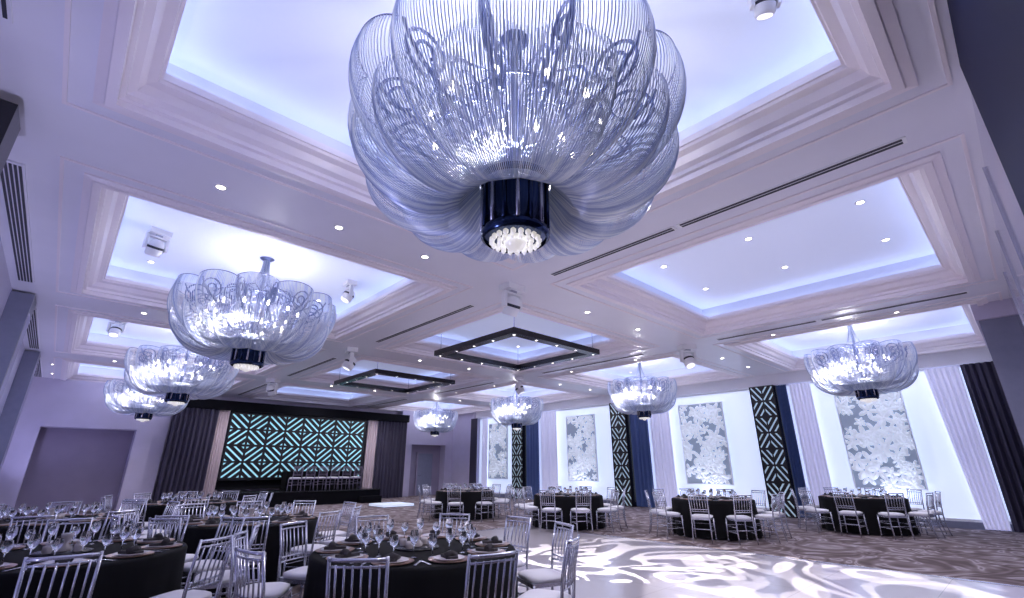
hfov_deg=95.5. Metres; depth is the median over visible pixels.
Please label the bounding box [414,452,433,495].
door
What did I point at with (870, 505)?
round banquet table
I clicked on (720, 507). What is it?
round banquet table
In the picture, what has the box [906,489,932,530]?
dining chair
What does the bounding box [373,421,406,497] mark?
curtain
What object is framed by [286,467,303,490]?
chair
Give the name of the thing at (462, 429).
wall
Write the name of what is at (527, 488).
dining chair
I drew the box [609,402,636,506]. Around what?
lattice column
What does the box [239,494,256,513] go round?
dining chair
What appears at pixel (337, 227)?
recessed light
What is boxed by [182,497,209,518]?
dining chair
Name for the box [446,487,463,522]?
dining chair
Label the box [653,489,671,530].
dining chair
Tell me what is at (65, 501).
dining chair
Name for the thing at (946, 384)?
sheer curtain
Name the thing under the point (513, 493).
dining chair
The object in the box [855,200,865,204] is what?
recessed light
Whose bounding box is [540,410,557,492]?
sheer curtain
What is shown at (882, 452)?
floral panel
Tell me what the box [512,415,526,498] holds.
lattice column
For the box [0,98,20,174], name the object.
wall speaker
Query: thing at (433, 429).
crystal chandelier
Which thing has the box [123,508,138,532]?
dining chair
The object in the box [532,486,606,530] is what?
round banquet table
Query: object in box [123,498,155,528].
dining chair
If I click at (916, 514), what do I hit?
dining chair
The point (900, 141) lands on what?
diffuser
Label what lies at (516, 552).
dining chair
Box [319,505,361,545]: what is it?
dining chair
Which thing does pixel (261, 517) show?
dining chair
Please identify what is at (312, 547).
dining chair
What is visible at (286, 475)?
head table
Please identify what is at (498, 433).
floral panel
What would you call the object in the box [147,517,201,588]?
dining chair
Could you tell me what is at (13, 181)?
grille
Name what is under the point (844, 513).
dining chair
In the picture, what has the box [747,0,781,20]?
stage light
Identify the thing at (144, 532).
dining chair
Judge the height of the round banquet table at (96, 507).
0.940 m
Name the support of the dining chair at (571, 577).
on the floor
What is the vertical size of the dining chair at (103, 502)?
0.924 m
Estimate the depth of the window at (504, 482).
24.31 m
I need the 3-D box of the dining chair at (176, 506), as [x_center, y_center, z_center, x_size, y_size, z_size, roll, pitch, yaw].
[-5.214,3.507,6.798,0.499,0.924,0.444,7,-21,-19]
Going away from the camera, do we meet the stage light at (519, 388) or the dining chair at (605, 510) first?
the dining chair at (605, 510)
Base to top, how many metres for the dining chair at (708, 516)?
0.924 m
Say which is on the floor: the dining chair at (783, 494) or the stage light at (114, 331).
the dining chair at (783, 494)
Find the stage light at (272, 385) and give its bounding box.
[266,378,280,395]
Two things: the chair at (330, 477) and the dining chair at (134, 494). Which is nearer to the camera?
the dining chair at (134, 494)
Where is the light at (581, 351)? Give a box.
[434,327,599,370]
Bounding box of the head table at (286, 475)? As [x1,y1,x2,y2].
[279,471,357,490]
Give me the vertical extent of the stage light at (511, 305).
0.561 m
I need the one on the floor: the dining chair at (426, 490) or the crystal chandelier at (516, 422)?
the dining chair at (426, 490)
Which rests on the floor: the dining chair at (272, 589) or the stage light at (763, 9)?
the dining chair at (272, 589)
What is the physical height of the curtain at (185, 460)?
3.630 m
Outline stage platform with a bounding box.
[216,487,381,508]
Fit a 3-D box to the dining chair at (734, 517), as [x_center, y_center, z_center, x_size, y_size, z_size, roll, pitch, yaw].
[4.666,4.484,9.502,0.444,0.924,0.499,1,-20,-3]
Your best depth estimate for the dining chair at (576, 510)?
10.87 m
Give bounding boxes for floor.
[3,495,1023,597]
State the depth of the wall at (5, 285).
7.78 m
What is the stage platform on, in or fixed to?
on the floor
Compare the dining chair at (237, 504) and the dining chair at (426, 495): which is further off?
the dining chair at (426, 495)
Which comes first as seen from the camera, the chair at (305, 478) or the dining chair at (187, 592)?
the dining chair at (187, 592)
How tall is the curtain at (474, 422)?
3.960 m
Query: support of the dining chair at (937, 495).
on the floor
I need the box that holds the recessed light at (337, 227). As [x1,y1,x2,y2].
[334,225,343,229]
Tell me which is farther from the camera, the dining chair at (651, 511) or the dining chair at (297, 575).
the dining chair at (651, 511)
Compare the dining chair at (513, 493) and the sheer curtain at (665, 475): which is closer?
the dining chair at (513, 493)
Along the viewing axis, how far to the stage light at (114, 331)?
11.31 m
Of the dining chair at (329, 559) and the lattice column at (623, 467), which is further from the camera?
the lattice column at (623, 467)
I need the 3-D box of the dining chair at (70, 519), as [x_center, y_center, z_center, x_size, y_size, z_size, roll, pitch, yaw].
[-4.699,2.781,4.787,0.444,0.924,0.499,16,-25,-37]
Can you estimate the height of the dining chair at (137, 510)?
0.924 m
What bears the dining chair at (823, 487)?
on the floor
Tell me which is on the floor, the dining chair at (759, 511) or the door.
the dining chair at (759, 511)
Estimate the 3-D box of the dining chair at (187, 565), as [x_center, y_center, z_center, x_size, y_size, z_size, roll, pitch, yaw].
[-3.227,2.823,4.905,0.444,0.924,0.499,-9,-22,23]
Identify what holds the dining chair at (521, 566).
on the floor
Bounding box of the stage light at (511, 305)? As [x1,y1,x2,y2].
[499,281,524,316]
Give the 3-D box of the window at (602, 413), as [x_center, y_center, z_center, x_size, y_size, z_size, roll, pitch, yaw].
[2.606,6.995,21.222,0.089,3.840,5.320,18,-26,-40]
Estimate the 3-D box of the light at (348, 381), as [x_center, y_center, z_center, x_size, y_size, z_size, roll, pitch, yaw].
[-4.087,2.609,16.243,3.000,0.769,3.000,18,-26,-40]
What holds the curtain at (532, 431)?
hanging from the wall at (462, 429)
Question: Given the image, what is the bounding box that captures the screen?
[216,411,366,480]
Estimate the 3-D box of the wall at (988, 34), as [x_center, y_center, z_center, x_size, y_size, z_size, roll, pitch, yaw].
[6.954,1.442,6.127,15.700,4.350,0.680,18,-26,-40]
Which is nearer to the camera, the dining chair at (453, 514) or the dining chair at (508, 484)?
the dining chair at (453, 514)
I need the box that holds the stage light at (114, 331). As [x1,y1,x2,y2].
[106,320,127,337]
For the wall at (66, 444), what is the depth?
16.70 m
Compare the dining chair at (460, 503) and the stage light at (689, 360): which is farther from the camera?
the dining chair at (460, 503)
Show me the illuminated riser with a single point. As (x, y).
(388, 504)
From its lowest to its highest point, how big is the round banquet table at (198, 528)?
0.940 m
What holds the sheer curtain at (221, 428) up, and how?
hanging from the stage proscenium
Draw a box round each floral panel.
[488,423,507,478]
[566,414,598,481]
[678,401,733,484]
[834,385,927,489]
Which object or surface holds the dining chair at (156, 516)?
on the floor
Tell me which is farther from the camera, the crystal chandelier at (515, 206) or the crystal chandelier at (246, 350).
the crystal chandelier at (246, 350)
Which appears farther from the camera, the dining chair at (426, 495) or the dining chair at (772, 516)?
the dining chair at (426, 495)
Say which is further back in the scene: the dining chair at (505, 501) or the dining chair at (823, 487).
the dining chair at (505, 501)
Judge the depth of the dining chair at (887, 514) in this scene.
10.04 m
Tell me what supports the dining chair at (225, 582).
on the floor
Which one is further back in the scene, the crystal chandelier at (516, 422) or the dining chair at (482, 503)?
the crystal chandelier at (516, 422)
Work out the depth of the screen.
20.44 m
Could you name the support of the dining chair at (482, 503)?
on the floor
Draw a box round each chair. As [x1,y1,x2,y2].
[5,514,56,544]
[13,551,103,597]
[40,517,93,542]
[48,501,82,513]
[98,509,139,538]
[100,497,105,512]
[104,495,112,512]
[110,513,120,536]
[118,500,145,519]
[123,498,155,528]
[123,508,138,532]
[131,492,151,512]
[139,503,183,537]
[141,501,180,535]
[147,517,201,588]
[150,515,189,541]
[151,533,236,597]
[176,503,205,521]
[177,491,197,500]
[181,516,245,597]
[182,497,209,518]
[188,522,260,594]
[218,516,269,597]
[221,491,238,499]
[227,530,292,597]
[233,546,264,597]
[236,500,262,513]
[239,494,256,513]
[241,491,267,513]
[277,520,307,597]
[281,510,340,586]
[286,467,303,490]
[291,500,315,515]
[301,467,316,490]
[312,467,328,489]
[318,501,356,539]
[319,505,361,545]
[325,467,340,489]
[325,556,389,597]
[336,468,351,488]
[348,467,362,487]
[355,514,388,537]
[417,485,433,518]
[421,484,434,514]
[422,486,442,521]
[439,513,469,534]
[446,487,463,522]
[464,549,518,597]
[475,486,494,521]
[492,484,500,513]
[492,485,511,519]
[495,484,511,515]
[503,515,530,595]
[511,487,530,525]
[516,488,539,528]
[517,521,573,596]
[517,534,579,597]
[523,486,533,521]
[539,489,562,532]
[570,490,593,533]
[596,490,621,532]
[604,487,617,524]
[608,488,627,527]
[644,490,670,534]
[652,492,684,538]
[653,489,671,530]
[679,488,694,495]
[687,494,716,543]
[725,494,758,544]
[751,490,771,532]
[753,493,787,543]
[761,492,791,537]
[790,488,820,529]
[798,488,821,526]
[798,490,835,532]
[823,487,837,493]
[832,491,869,537]
[877,493,914,539]
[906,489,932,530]
[907,492,945,539]
[917,491,952,535]
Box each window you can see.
[478,418,511,494]
[539,405,614,499]
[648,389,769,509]
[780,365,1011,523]
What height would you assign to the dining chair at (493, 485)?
0.924 m
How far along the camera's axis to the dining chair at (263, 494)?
10.72 m
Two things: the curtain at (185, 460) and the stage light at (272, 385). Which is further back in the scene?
the curtain at (185, 460)
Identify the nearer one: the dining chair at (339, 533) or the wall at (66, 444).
the dining chair at (339, 533)
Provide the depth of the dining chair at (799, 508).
11.78 m
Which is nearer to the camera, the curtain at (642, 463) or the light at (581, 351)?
the light at (581, 351)
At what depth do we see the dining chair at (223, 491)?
11.02 m
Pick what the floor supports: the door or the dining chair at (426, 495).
the dining chair at (426, 495)
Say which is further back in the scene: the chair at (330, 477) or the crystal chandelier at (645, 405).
the chair at (330, 477)
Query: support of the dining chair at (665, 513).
on the floor
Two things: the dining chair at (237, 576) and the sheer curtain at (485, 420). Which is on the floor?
the dining chair at (237, 576)
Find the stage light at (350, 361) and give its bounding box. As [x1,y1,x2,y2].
[342,347,357,370]
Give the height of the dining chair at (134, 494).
0.924 m
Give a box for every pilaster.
[0,291,35,400]
[0,350,39,470]
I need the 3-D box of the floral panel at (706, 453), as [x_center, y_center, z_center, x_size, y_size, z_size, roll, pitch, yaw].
[6.914,5.176,16.714,0.249,2.780,1.660,18,-26,-40]
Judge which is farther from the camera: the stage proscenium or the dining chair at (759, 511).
the stage proscenium
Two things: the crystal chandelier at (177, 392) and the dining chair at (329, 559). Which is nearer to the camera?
the dining chair at (329, 559)
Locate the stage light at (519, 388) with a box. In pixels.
[515,376,524,394]
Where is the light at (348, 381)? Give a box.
[334,365,454,392]
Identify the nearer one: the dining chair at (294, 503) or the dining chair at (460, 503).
the dining chair at (294, 503)
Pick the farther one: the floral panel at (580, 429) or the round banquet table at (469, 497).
the floral panel at (580, 429)
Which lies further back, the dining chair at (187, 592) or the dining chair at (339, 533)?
the dining chair at (339, 533)
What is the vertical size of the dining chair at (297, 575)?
0.924 m
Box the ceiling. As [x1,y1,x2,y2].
[0,0,1008,414]
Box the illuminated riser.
[367,502,414,507]
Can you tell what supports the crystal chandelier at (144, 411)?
hanging from the ceiling
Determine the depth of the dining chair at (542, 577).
4.41 m
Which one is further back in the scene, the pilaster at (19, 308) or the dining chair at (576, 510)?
the dining chair at (576, 510)
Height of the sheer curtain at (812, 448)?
3.960 m
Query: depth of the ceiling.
5.34 m
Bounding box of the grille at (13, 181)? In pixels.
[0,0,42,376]
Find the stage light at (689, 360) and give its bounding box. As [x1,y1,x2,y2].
[677,344,696,368]
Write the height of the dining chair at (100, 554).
0.924 m
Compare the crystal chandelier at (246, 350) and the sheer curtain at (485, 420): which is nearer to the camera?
the crystal chandelier at (246, 350)
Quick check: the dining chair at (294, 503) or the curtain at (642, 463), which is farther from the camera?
the curtain at (642, 463)
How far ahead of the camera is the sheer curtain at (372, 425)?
22.85 m
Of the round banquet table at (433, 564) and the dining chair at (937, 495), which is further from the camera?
the dining chair at (937, 495)
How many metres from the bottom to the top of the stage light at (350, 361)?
0.586 m
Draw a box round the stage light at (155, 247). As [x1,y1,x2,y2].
[142,226,172,257]
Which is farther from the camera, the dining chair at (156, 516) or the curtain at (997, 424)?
the curtain at (997, 424)
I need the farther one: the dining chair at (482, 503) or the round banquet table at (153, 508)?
the dining chair at (482, 503)
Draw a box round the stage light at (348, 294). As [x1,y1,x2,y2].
[341,279,357,303]
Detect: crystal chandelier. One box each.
[103,374,189,421]
[124,338,238,405]
[167,256,335,371]
[348,0,686,262]
[413,402,457,436]
[490,390,542,430]
[607,362,676,420]
[804,325,918,402]
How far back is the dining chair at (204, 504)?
7.14 m
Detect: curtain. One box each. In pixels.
[152,407,218,500]
[201,410,230,499]
[362,420,377,487]
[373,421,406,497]
[469,418,477,488]
[481,418,487,486]
[526,417,539,498]
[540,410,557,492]
[628,402,654,507]
[650,399,677,506]
[776,385,811,517]
[789,382,832,517]
[924,366,1011,530]
[960,361,1023,531]
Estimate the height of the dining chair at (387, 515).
0.924 m
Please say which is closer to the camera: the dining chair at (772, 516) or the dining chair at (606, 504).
the dining chair at (772, 516)
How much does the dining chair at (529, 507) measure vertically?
0.924 m
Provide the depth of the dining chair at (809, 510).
11.10 m
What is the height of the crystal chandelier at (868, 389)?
2.000 m
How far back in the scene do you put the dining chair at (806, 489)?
12.48 m
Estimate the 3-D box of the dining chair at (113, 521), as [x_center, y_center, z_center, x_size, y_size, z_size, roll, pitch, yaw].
[-4.527,3.029,5.475,0.444,0.924,0.499,-17,-26,38]
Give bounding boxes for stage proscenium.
[186,399,409,489]
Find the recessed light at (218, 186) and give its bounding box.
[214,184,227,190]
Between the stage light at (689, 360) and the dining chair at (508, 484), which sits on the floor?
the dining chair at (508, 484)
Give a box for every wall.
[0,237,24,415]
[0,377,453,515]
[451,347,1023,532]
[947,0,1023,446]
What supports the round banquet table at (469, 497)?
on the floor
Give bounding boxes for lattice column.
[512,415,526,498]
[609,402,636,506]
[749,385,800,517]
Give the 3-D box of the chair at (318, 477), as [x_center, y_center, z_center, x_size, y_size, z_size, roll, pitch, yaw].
[-8.080,7.580,19.676,0.444,0.924,0.499,18,-26,-40]
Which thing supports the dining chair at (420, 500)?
on the floor
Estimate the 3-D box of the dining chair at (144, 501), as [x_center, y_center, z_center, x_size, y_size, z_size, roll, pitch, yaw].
[-6.431,3.789,7.578,0.444,0.924,0.499,1,-20,-4]
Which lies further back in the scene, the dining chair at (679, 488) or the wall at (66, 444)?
the wall at (66, 444)
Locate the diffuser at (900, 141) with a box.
[237,136,968,406]
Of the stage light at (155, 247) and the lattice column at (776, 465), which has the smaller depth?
the stage light at (155, 247)
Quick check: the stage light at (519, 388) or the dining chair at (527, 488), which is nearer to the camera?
the dining chair at (527, 488)
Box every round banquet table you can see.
[0,501,129,543]
[0,521,187,597]
[135,491,239,529]
[168,501,317,597]
[303,518,517,597]
[433,483,494,519]
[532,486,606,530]
[671,488,762,539]
[818,487,918,535]
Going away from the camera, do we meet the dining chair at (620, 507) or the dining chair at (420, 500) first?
the dining chair at (620, 507)
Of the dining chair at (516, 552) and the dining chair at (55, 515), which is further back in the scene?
the dining chair at (55, 515)
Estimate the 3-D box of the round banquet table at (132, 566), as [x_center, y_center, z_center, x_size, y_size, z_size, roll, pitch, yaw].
[-3.849,2.425,3.886,1.903,0.940,1.896,-11,-23,28]
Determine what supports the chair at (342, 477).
on the stage platform
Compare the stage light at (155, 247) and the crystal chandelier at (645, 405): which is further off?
the crystal chandelier at (645, 405)
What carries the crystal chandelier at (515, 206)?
hanging from the ceiling
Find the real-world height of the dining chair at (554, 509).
0.924 m
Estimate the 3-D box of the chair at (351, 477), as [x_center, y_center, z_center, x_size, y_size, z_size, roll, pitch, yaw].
[-6.940,7.942,20.678,0.444,0.924,0.499,18,-26,-40]
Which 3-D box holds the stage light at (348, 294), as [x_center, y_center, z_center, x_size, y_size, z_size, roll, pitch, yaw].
[-3.220,-0.130,9.145,0.259,0.439,0.306,16,-25,-37]
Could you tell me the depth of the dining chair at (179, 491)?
10.78 m
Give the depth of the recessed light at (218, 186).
5.12 m
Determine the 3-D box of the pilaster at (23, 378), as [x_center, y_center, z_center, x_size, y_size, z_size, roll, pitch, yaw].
[-12.881,3.507,11.801,0.359,4.319,0.870,18,-26,-40]
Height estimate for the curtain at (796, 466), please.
3.960 m
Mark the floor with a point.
(607, 566)

